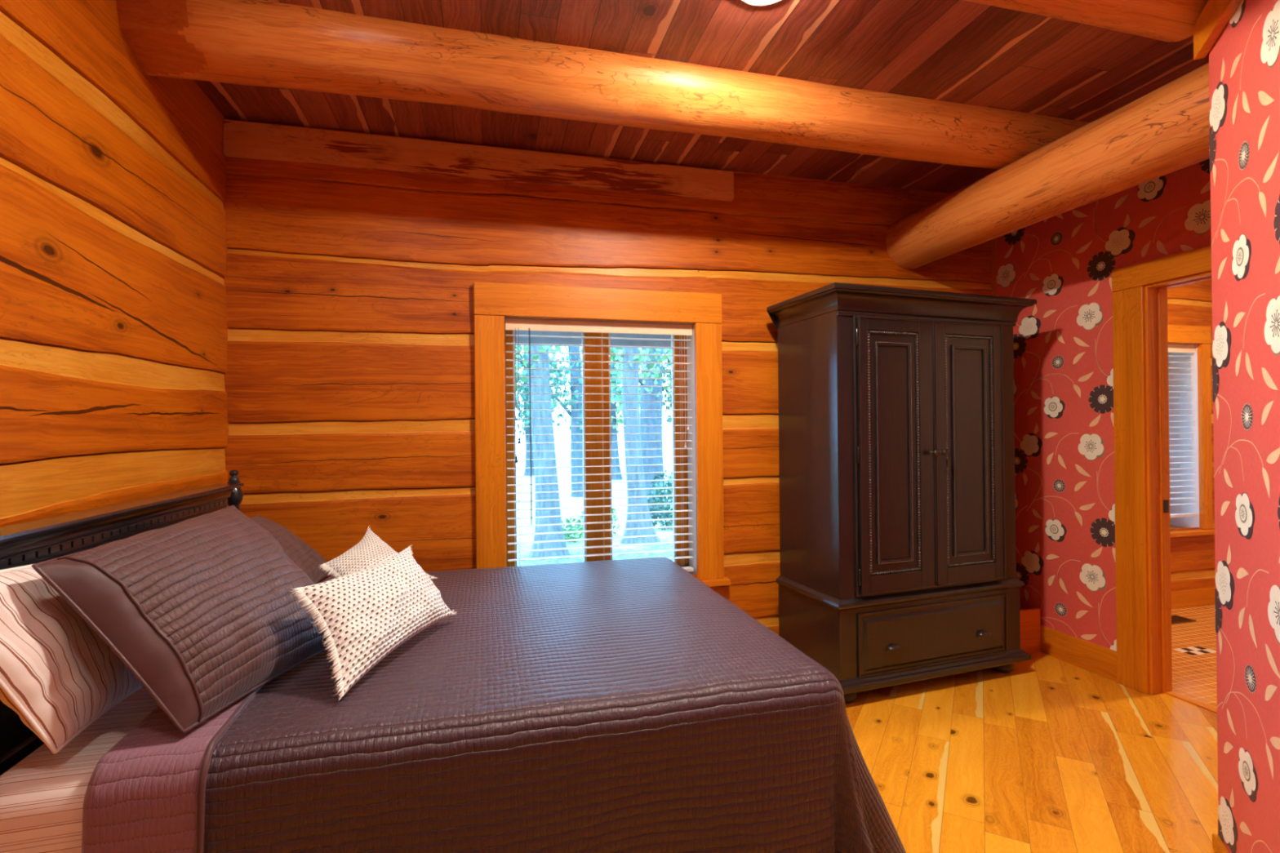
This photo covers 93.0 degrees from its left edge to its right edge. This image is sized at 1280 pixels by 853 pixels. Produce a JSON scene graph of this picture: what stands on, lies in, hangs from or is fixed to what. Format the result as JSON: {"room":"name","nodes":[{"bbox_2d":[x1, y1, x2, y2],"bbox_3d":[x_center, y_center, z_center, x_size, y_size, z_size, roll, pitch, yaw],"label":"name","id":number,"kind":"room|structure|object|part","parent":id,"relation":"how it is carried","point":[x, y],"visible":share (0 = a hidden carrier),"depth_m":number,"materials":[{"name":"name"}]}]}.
{"room":"bedroom","nodes":[
{"label":"bedroom","id":0,"kind":"room"},
{"bbox_2d":[0,0,229,528],"bbox_3d":[-1.397,-0.051,0.299,0.202,2.850,5.670,0,0,-14],"label":"wall","id":1,"kind":"structure","parent":0,"point":[113,329],"depth_m":1.94,"materials":[{"name":"brown wood"}]},
{"bbox_2d":[222,118,991,635],"bbox_3d":[0.080,-0.104,3.519,4.660,2.950,0.242,0,0,-14],"label":"wall","id":2,"kind":"structure","parent":0,"point":[349,382],"depth_m":3.12,"materials":[{"name":"brown wood"}]},
{"bbox_2d":[222,119,733,201],"bbox_3d":[-0.713,-1.372,3.184,2.574,0.162,0.032,0,0,-14],"label":"ceiling beam","id":3,"kind":"structure","parent":2,"relation":"attached to","point":[244,140],"depth_m":3.12,"materials":[{"name":"brown wood"}]},
{"bbox_2d":[473,281,730,586],"bbox_3d":[-0.214,0.079,3.397,1.423,1.659,0.270,0,0,-14],"label":"window","id":4,"kind":"structure","parent":2,"relation":"in","point":[494,303],"depth_m":3.42,"materials":[{"name":"brown wood"}]},
{"bbox_3d":[-0.778,0.151,3.159,0.152,1.454,0.036,0,0,-14],"label":"casing","id":5,"kind":"part","parent":4,"relation":"part of","materials":[{"name":"brown wood"}]},
{"bbox_3d":[-0.504,0.134,3.403,0.399,1.365,0.025,0,0,-14],"label":"sash","id":6,"kind":"part","parent":4,"relation":"part of","materials":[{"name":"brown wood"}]},
{"bbox_3d":[-0.236,0.146,3.479,1.055,1.455,0.060,0,0,-14],"label":"frame","id":7,"kind":"part","parent":4,"relation":"part of","materials":[{"name":"brown wood"}]},
{"bbox_3d":[-0.198,-0.666,3.310,1.365,0.169,0.040,0,0,-14],"label":"head casing","id":8,"kind":"part","parent":4,"relation":"part of","materials":[{"name":"brown wood"}]},
{"bbox_2d":[505,318,693,572],"bbox_3d":[-0.206,0.128,3.361,1.043,1.411,0.070,0,0,-14],"label":"blind","id":9,"kind":"object","parent":4,"relation":"attached to","point":[513,324],"visible":0.92,"depth_m":3.34,"materials":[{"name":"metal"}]},
{"bbox_3d":[-0.658,-0.166,3.219,0.017,0.716,0.016,0,0,-14],"label":"pull cord","id":10,"kind":"part","parent":9,"relation":"part of","materials":[{"name":"fabric"}]},
{"bbox_3d":[-0.646,0.141,3.229,0.002,1.351,0.002,0,0,-23],"label":"ladder cord","id":11,"kind":"part","parent":9,"relation":"part of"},
{"bbox_3d":[-0.653,0.142,3.281,0.002,1.351,0.002,0,0,-14],"label":"ladder cord","id":12,"kind":"part","parent":9,"relation":"part of","materials":[{"name":"white fabric"}]},
{"bbox_3d":[-0.643,-0.216,3.223,0.017,0.616,0.016,0,0,-14],"label":"pull cord","id":13,"kind":"part","parent":9,"relation":"part of","materials":[{"name":"fabric"}]},
{"bbox_3d":[-0.214,-0.547,3.369,1.043,0.062,0.058,0,0,-14],"label":"head rail","id":14,"kind":"part","parent":9,"relation":"part of","materials":[{"name":"white metal"}]},
{"bbox_3d":[-0.209,0.138,3.394,0.002,1.351,0.002,0,0,-23],"label":"ladder cord","id":15,"kind":"part","parent":9,"relation":"part of","materials":[{"name":"white fabric"}]},
{"bbox_3d":[-0.202,0.138,3.342,0.002,1.351,0.002,0,0,-23],"label":"ladder cord","id":16,"kind":"part","parent":9,"relation":"part of","materials":[{"name":"white fabric"}]},
{"bbox_3d":[0.236,0.134,3.508,0.002,1.351,0.002,-1,0,-5],"label":"ladder cord","id":17,"kind":"part","parent":9,"relation":"part of","materials":[{"name":"white fabric"}]},
{"bbox_3d":[0.243,0.134,3.456,0.002,1.351,0.002,0,0,-23],"label":"ladder cord","id":18,"kind":"part","parent":9,"relation":"part of","materials":[{"name":"white fabric"}]},
{"bbox_3d":[0.256,-0.204,3.453,0.017,0.656,0.016,0,0,-14],"label":"pull cord","id":19,"kind":"part","parent":9,"relation":"part of","materials":[{"name":"white fabric"}]},
{"bbox_3d":[-0.202,0.823,3.365,1.035,0.020,0.050,0,0,-14],"label":"rail","id":20,"kind":"part","parent":9,"relation":"part of","materials":[{"name":"white plastic"}]},
{"bbox_3d":[0.271,-0.254,3.457,0.017,0.556,0.016,0,0,-14],"label":"pull cord","id":21,"kind":"part","parent":9,"relation":"part of","materials":[{"name":"white fabric"}]},
{"bbox_3d":[0.014,0.129,3.535,0.396,1.365,0.025,0,0,-14],"label":"sash","id":22,"kind":"part","parent":4,"relation":"part of","materials":[{"name":"brown wood"}]},
{"bbox_3d":[0.394,0.141,3.458,0.156,1.454,0.036,0,0,-14],"label":"casing","id":23,"kind":"part","parent":4,"relation":"part of","materials":[{"name":"brown wood"}]},
{"bbox_3d":[-0.197,0.891,3.356,1.423,0.035,0.190,0,0,-14],"label":"sill","id":24,"kind":"part","parent":4,"relation":"part of","materials":[{"name":"brown wood"}]},
{"bbox_2d":[193,0,1208,193],"bbox_3d":[0.749,-1.554,0.856,4.660,0.120,5.870,0,0,-14],"label":"ceiling","id":25,"kind":"structure","parent":0,"point":[962,51],"depth_m":2.49,"materials":[{"name":"brown wood"}]},
{"bbox_2d":[115,0,1089,169],"bbox_3d":[0.214,-1.441,2.628,4.222,0.329,0.340,0,0,-14],"label":"log beam","id":26,"kind":"structure","parent":25,"relation":"attached to","point":[252,42],"depth_m":2.38,"materials":[{"name":"brown wood"}]},
{"bbox_2d":[742,0,780,5],"bbox_3d":[0.419,-1.470,2.025,0.200,0.034,0.200,0,0,-14],"label":"recessed light","id":27,"kind":"object","parent":25,"relation":"in","point":[755,2],"visible":1,"depth_m":2.10,"materials":[{"name":"white paint"}]},
{"bbox_3d":[0.419,-1.465,2.025,0.166,0.024,0.166,0,0,-14],"label":"lamp glass","id":28,"kind":"part","parent":27,"relation":"part of","materials":[{"name":"white glass"}]},
{"bbox_2d":[964,0,1208,42],"bbox_3d":[0.131,-1.437,1.579,3.540,0.321,0.320,0,0,-14],"label":"log beam","id":29,"kind":"structure","parent":25,"relation":"attached to","point":[1166,20],"depth_m":1.92,"materials":[{"name":"brown wood"}]},
{"bbox_2d":[844,652,1218,852],"bbox_3d":[0.840,1.385,0.718,4.720,0.060,5.590,0,0,-14],"label":"floor","id":30,"kind":"structure","parent":0,"point":[1048,754],"depth_m":2.44,"materials":[{"name":"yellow wood"}]},
{"bbox_2d":[0,470,244,776],"bbox_3d":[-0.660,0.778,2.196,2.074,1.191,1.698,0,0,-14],"label":"headboard","id":31,"kind":"object","parent":30,"relation":"on","point":[33,542],"visible":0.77,"depth_m":1.64,"materials":[{"name":"black paint"}]},
{"bbox_3d":[-1.601,0.589,1.941,0.011,0.385,1.240,0,0,-14],"label":"headboard panel molding","id":32,"kind":"part","parent":31,"relation":"part of","materials":[{"name":"black paint"}]},
{"bbox_2d":[0,687,159,852],"bbox_3d":[-1.311,0.993,2.013,0.460,0.583,1.655,0,0,-14],"label":"sheet","id":33,"kind":"object","parent":31,"relation":"on","point":[42,796],"visible":0.09,"depth_m":1.23,"materials":[{"name":"fabric"}]},
{"bbox_2d":[0,564,143,754],"bbox_3d":[-1.315,0.476,1.395,0.195,0.396,0.645,0,0,-14],"label":"bed pillow","id":34,"kind":"object","parent":33,"relation":"on","point":[57,673],"visible":0.63,"depth_m":1.27,"materials":[{"name":"fabric"}]},
{"bbox_3d":[-1.602,0.295,1.950,0.098,0.103,1.431,0,0,-14],"label":"headboard cornice","id":35,"kind":"part","parent":31,"relation":"part of","materials":[{"name":"black paint"}]},
{"bbox_3d":[-1.821,0.791,2.729,0.088,1.191,0.088,0,0,-14],"label":"post","id":36,"kind":"part","parent":31,"relation":"part of","materials":[{"name":"black paint"}]},
{"bbox_2d":[81,556,906,852],"bbox_3d":[-0.348,1.010,2.254,1.996,0.715,1.858,0,0,-14],"label":"coverlet","id":37,"kind":"object","parent":31,"relation":"on","point":[621,705],"visible":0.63,"depth_m":1.50,"materials":[{"name":"fabric"}]},
{"bbox_2d":[31,505,331,734],"bbox_3d":[-1.120,0.463,1.731,0.486,0.404,0.890,0,0,-14],"label":"quilted sham","id":38,"kind":"object","parent":37,"relation":"on","point":[201,611],"visible":0.9,"depth_m":1.43,"materials":[{"name":"fabric"}]},
{"bbox_2d":[249,515,332,584],"bbox_3d":[-1.456,0.486,2.466,0.321,0.356,0.647,0,0,-19],"label":"quilted sham","id":39,"kind":"object","parent":37,"relation":"on","point":[308,560],"visible":0.41,"depth_m":2.45,"materials":[{"name":"fabric"}]},
{"bbox_2d":[288,544,456,701],"bbox_3d":[-0.770,0.541,1.813,0.205,0.244,0.678,-1,0,9],"label":"throw cushion","id":40,"kind":"object","parent":37,"relation":"on","point":[366,614],"visible":1,"depth_m":1.68,"materials":[{"name":"fabric"}]},
{"bbox_2d":[318,525,437,580],"bbox_3d":[-1.063,0.551,2.359,0.410,0.230,0.578,-1,0,13],"label":"throw cushion","id":41,"kind":"object","parent":37,"relation":"on","point":[371,550],"visible":0.39,"depth_m":2.34,"materials":[{"name":"fabric"}]},
{"bbox_2d":[766,282,1036,703],"bbox_3d":[1.447,0.336,3.368,1.313,2.044,0.612,0,0,-19],"label":"armoire","id":42,"kind":"object","parent":30,"relation":"on","point":[897,500],"visible":0.99,"depth_m":3.12,"materials":[{"name":"black paint"}]},
{"bbox_3d":[1.267,1.101,3.015,0.084,0.030,0.028,0,0,-19],"label":"cup pull","id":43,"kind":"part","parent":42,"relation":"part of","materials":[{"name":"metal"}]},
{"bbox_3d":[1.276,0.128,3.058,0.321,1.216,0.022,0,0,-19],"label":"panel","id":44,"kind":"part","parent":42,"relation":"part of","materials":[{"name":"black paint"}]},
{"bbox_3d":[1.279,0.128,3.049,0.313,1.207,0.009,0,0,-19],"label":"bead molding","id":45,"kind":"part","parent":42,"relation":"part of","materials":[{"name":"black paint"}]},
{"bbox_3d":[1.280,0.130,3.047,0.219,1.105,0.005,0,0,-19],"label":"fine bead molding","id":46,"kind":"part","parent":42,"relation":"part of","materials":[{"name":"black wood"}]},
{"bbox_3d":[1.297,0.141,3.066,0.469,1.370,0.024,0,0,-19],"label":"door","id":47,"kind":"part","parent":42,"relation":"part of","materials":[{"name":"black paint"}]},
{"bbox_3d":[1.440,0.869,3.388,1.221,0.054,0.558,0,0,-19],"label":"waist molding","id":48,"kind":"part","parent":42,"relation":"part of","materials":[{"name":"black paint"}]},
{"bbox_3d":[1.438,-0.617,3.370,1.313,0.139,0.610,0,0,-19],"label":"cornice","id":49,"kind":"part","parent":42,"relation":"part of","materials":[{"name":"black paint"}]},
{"bbox_3d":[1.530,1.071,3.136,0.981,0.316,0.030,0,0,-19],"label":"drawer","id":50,"kind":"part","parent":42,"relation":"part of","materials":[{"name":"black paint"}]},
{"bbox_3d":[1.506,0.134,3.103,0.034,0.034,0.046,0,0,-19],"label":"knob","id":51,"kind":"part","parent":42,"relation":"part of","materials":[{"name":"metal"}]},
{"bbox_3d":[1.563,0.134,3.123,0.034,0.034,0.046,0,0,-19],"label":"knob","id":52,"kind":"part","parent":42,"relation":"part of","materials":[{"name":"metal"}]},
{"bbox_3d":[1.746,0.124,3.223,0.333,1.216,0.022,0,0,-19],"label":"panel","id":53,"kind":"part","parent":42,"relation":"part of","materials":[{"name":"black paint"}]},
{"bbox_3d":[1.743,0.138,3.223,0.471,1.370,0.024,0,0,-19],"label":"door","id":54,"kind":"part","parent":42,"relation":"part of","materials":[{"name":"black paint"}]},
{"bbox_3d":[1.749,0.124,3.214,0.325,1.207,0.009,0,0,-19],"label":"bead molding","id":55,"kind":"part","parent":42,"relation":"part of","materials":[{"name":"black paint"}]},
{"bbox_3d":[1.750,0.126,3.212,0.231,1.105,0.005,0,0,-19],"label":"fine bead molding","id":56,"kind":"part","parent":42,"relation":"part of","materials":[{"name":"black wood"}]},
{"bbox_3d":[1.824,1.097,3.211,0.084,0.030,0.028,0,0,-19],"label":"cup pull","id":57,"kind":"part","parent":42,"relation":"part of","materials":[{"name":"metal"}]},
{"bbox_2d":[1019,608,1040,653],"bbox_3d":[2.223,1.221,3.599,0.350,0.260,0.025,0,0,-14],"label":"wood board","id":58,"kind":"object","parent":30,"relation":"on","point":[1030,619],"visible":0.45,"depth_m":3.61,"materials":[{"name":"brown wood"}]},
{"bbox_2d":[996,158,1211,651],"bbox_3d":[2.599,-0.079,3.090,0.112,2.850,1.840,0,0,-14],"label":"wall","id":59,"kind":"structure","parent":0,"point":[1064,496],"depth_m":3.43,"materials":[{"name":"red paper"}]},
{"bbox_2d":[991,237,996,296],"bbox_3d":[2.317,-0.018,3.952,0.012,2.700,0.030,0,0,-14],"label":"trim","id":60,"kind":"structure","parent":59,"relation":"attached to","point":[994,240],"depth_m":3.95,"materials":[{"name":"brown wood"}]},
{"bbox_2d":[1040,625,1116,682],"bbox_3d":[2.421,1.270,3.579,0.018,0.158,0.791,0,0,-14],"label":"baseboard","id":61,"kind":"structure","parent":59,"relation":"attached to","point":[1098,660],"depth_m":3.40,"materials":[{"name":"brown wood"}]},
{"bbox_2d":[1111,244,1211,695],"bbox_3d":[2.695,0.257,2.721,0.154,2.173,1.021,0,0,-14],"label":"door frame","id":62,"kind":"structure","parent":59,"relation":"in","point":[1140,310],"depth_m":3.07,"materials":[{"name":"wood"},{"name":"deep wood"},{"name":"dark metal"}]},
{"bbox_3d":[2.527,0.319,3.127,0.024,2.055,0.152,0,0,-14],"label":"casing","id":63,"kind":"part","parent":62,"relation":"part of","materials":[{"name":"brown wood"}]},
{"bbox_3d":[2.623,-0.770,2.709,0.026,0.117,1.021,0,0,-14],"label":"head casing","id":64,"kind":"part","parent":62,"relation":"part of","materials":[{"name":"brown wood"}]},
{"bbox_3d":[2.656,0.403,3.067,0.030,0.065,0.006,0,0,-14],"label":"strike plate","id":65,"kind":"part","parent":62,"relation":"part of","materials":[{"name":"metal"}]},
{"bbox_2d":[1164,691,1217,713],"bbox_3d":[2.766,1.341,2.691,0.050,0.007,0.799,0,0,-14],"label":"threshold","id":66,"kind":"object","parent":59,"relation":"attached to","point":[1173,694],"depth_m":2.96,"materials":[{"name":"brown wood"}]},
{"bbox_2d":[1167,280,1215,591],"bbox_3d":[3.679,-0.084,4.583,2.800,2.850,0.302,0,0,-14],"label":"wall","id":67,"kind":"structure","parent":0,"point":[1193,559],"depth_m":4.55,"materials":[{"name":"brown wood"}]},
{"bbox_2d":[1167,324,1214,537],"bbox_3d":[3.718,0.033,4.563,1.145,1.555,0.360,0,0,-14],"label":"window","id":68,"kind":"structure","parent":67,"relation":"in","point":[1199,371],"depth_m":4.57,"materials":[{"name":"brown wood"}]},
{"bbox_2d":[1168,343,1195,517],"bbox_3d":[3.742,0.035,4.479,0.898,1.291,0.070,0,0,-14],"label":"blind","id":69,"kind":"object","parent":68,"relation":"attached to","point":[1178,348],"visible":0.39,"depth_m":4.55,"materials":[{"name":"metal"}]},
{"bbox_3d":[4.088,0.042,4.602,0.002,1.231,0.002,-1,0,13],"label":"ladder cord","id":70,"kind":"part","parent":69,"relation":"part of","materials":[{"name":"white fabric"}]},
{"bbox_3d":[3.735,-0.580,4.487,0.898,0.062,0.058,0,0,-14],"label":"head rail","id":71,"kind":"part","parent":69,"relation":"part of","materials":[{"name":"white metal"}]},
{"bbox_3d":[3.747,0.670,4.484,0.890,0.020,0.050,0,0,-14],"label":"rail","id":72,"kind":"part","parent":69,"relation":"part of","materials":[{"name":"white plastic"}]},
{"bbox_3d":[4.095,0.041,4.550,0.002,1.231,0.002,-1,0,-5],"label":"ladder cord","id":73,"kind":"part","parent":69,"relation":"part of","materials":[{"name":"white fabric"}]},
{"bbox_3d":[4.141,-0.236,4.555,0.017,0.656,0.016,0,0,-14],"label":"pull cord","id":74,"kind":"part","parent":69,"relation":"part of","materials":[{"name":"white fabric"}]},
{"bbox_3d":[4.156,-0.287,4.559,0.017,0.556,0.016,0,0,-14],"label":"pull cord","id":75,"kind":"part","parent":69,"relation":"part of","materials":[{"name":"white fabric"}]},
{"bbox_3d":[3.746,-0.680,4.432,1.087,0.130,0.040,0,0,-14],"label":"head casing","id":76,"kind":"part","parent":68,"relation":"part of","materials":[{"name":"brown wood"}]},
{"bbox_3d":[3.735,0.793,4.522,1.145,0.035,0.280,0,0,-14],"label":"sill","id":77,"kind":"part","parent":68,"relation":"part of","materials":[{"name":"brown wood"}]},
{"bbox_3d":[4.237,0.076,4.555,0.085,1.389,0.036,0,0,-14],"label":"casing","id":78,"kind":"part","parent":68,"relation":"part of","materials":[{"name":"brown wood"}]},
{"bbox_2d":[1171,586,1215,608],"bbox_3d":[3.750,1.280,4.430,2.760,0.120,0.020,0,0,-14],"label":"baseboard","id":79,"kind":"structure","parent":67,"relation":"attached to","point":[1200,597],"depth_m":4.51,"materials":[{"name":"brown wood"}]},
{"bbox_2d":[1171,604,1217,708],"bbox_3d":[4.038,1.363,3.306,2.760,0.060,2.420,0,0,-14],"label":"floor","id":80,"kind":"structure","parent":0,"point":[1193,644],"depth_m":3.57,"materials":[{"name":"tile"}]},
{"bbox_2d":[1171,614,1195,624],"bbox_3d":[3.656,1.337,4.194,0.300,0.006,0.130,0,0,-14],"label":"floor vent","id":81,"kind":"object","parent":80,"relation":"in","point":[1175,619],"visible":0.4,"depth_m":4.19,"materials":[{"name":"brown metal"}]},
{"bbox_2d":[1208,0,1279,852],"bbox_3d":[2.445,-0.087,0.228,1.612,2.850,3.632,0,0,-14],"label":"wall","id":82,"kind":"structure","parent":0,"point":[1244,60],"depth_m":1.71,"materials":[{"name":"red paper"}]},
{"bbox_2d":[885,62,1209,269],"bbox_3d":[1.903,-1.153,2.955,0.325,0.324,1.890,0,0,-14],"label":"girder","id":83,"kind":"object","parent":82,"relation":"attached to","point":[1165,131],"visible":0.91,"depth_m":2.62,"materials":[{"name":"brown wood"}]},
{"bbox_2d":[1193,0,1242,59],"bbox_3d":[1.594,-1.254,1.551,0.030,0.112,0.978,-1,0,28],"label":"trim","id":84,"kind":"structure","parent":82,"relation":"attached to","point":[1215,15],"depth_m":1.86,"materials":[{"name":"brown wood"}]},
{"bbox_2d":[1212,833,1229,852],"bbox_3d":[1.618,1.327,1.526,0.016,0.045,0.950,-1,0,28],"label":"baseboard","id":85,"kind":"structure","parent":82,"relation":"attached to","point":[1218,846],"depth_m":1.91,"materials":[{"name":"brown wood"}]},
{"label":"outside","id":86,"kind":"structure","parent":0,"visible":0},
{"bbox_2d":[515,451,673,566],"bbox_3d":[-0.986,1.802,24.097,70.000,0.029,40.000,0,0,-14],"label":"ground","id":87,"kind":"structure","parent":86,"point":[560,463],"depth_m":12.22,"materials":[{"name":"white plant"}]},
{"bbox_2d":[515,345,564,475],"bbox_3d":[-4.123,-2.646,22.265,2.482,9.000,2.416,0,0,-32],"label":"tree","id":88,"kind":"object","parent":87,"relation":"on","point":[526,406],"visible":0.16,"depth_m":22.10,"materials":[{"name":"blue plant"}]},
{"bbox_2d":[515,345,569,557],"bbox_3d":[-2.068,-1.963,8.240,2.164,7.500,1.579,0,0,-14],"label":"tree","id":89,"kind":"object","parent":87,"relation":"on","point":[541,389],"visible":0.14,"depth_m":8.21,"materials":[{"name":"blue plant"}]},
{"bbox_2d":[515,345,622,497],"bbox_3d":[-1.886,-2.190,15.415,3.104,8.000,2.698,0,0,-14],"label":"tree","id":90,"kind":"object","parent":87,"relation":"on","point":[573,381],"visible":0.29,"depth_m":15.34,"materials":[{"name":"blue plant"}]},
{"bbox_2d":[561,517,583,543],"bbox_3d":[-1.058,1.597,9.211,0.554,0.440,0.522,0,0,-35],"label":"shrub","id":91,"kind":"object","parent":87,"relation":"on","point":[566,536],"visible":0.52,"depth_m":9.13,"materials":[{"name":"green plant"}]},
{"bbox_2d":[577,508,621,533],"bbox_3d":[-0.664,1.524,9.732,0.701,0.593,0.588,0,0,-14],"label":"shrub","id":92,"kind":"object","parent":87,"relation":"on","point":[614,509],"visible":0.09,"depth_m":9.72,"materials":[{"name":"green plant"}]},
{"bbox_2d":[579,347,641,479],"bbox_3d":[-0.924,-2.682,20.472,2.640,9.000,2.487,0,0,-14],"label":"tree","id":93,"kind":"object","parent":87,"relation":"on","point":[615,469],"visible":0.17,"depth_m":20.28,"materials":[{"name":"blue plant"}]},
{"bbox_2d":[610,347,671,544],"bbox_3d":[0.011,-1.978,9.397,1.613,7.500,1.394,0,0,-14],"label":"tree","id":94,"kind":"object","parent":87,"relation":"on","point":[625,397],"visible":0.26,"depth_m":9.04,"materials":[{"name":"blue plant"}]},
{"bbox_2d":[610,347,671,516],"bbox_3d":[0.844,-2.228,11.903,3.133,8.000,2.356,0,0,-14],"label":"tree","id":95,"kind":"object","parent":87,"relation":"on","point":[646,382],"visible":0.2,"depth_m":11.87,"materials":[{"name":"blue plant"}]},
{"bbox_2d":[646,470,672,530],"bbox_3d":[0.511,1.298,10.343,0.854,1.138,0.687,0,0,-14],"label":"shrub","id":96,"kind":"object","parent":87,"relation":"on","point":[662,500],"visible":0.38,"depth_m":10.24,"materials":[{"name":"green plant"}]},
{"bbox_2d":[662,349,671,422],"bbox_3d":[1.780,-2.704,21.455,2.590,9.000,2.441,0,0,-14],"label":"tree","id":97,"kind":"object","parent":87,"relation":"on","point":[669,397],"visible":0.02,"depth_m":21.36,"materials":[{"name":"green plant"}]},
{"bbox_3d":[1.397,-0.769,4.604,11.000,0.038,0.780,0,0,-14],"label":"soffit","id":98,"kind":"structure","parent":0,"visible":0},
{"bbox_2d":[515,330,671,349],"bbox_3d":[1.306,-0.683,4.962,11.000,0.145,0.040,0,0,-14],"label":"trim","id":99,"kind":"structure","parent":98,"relation":"attached to","point":[521,339],"depth_m":4.49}
]}

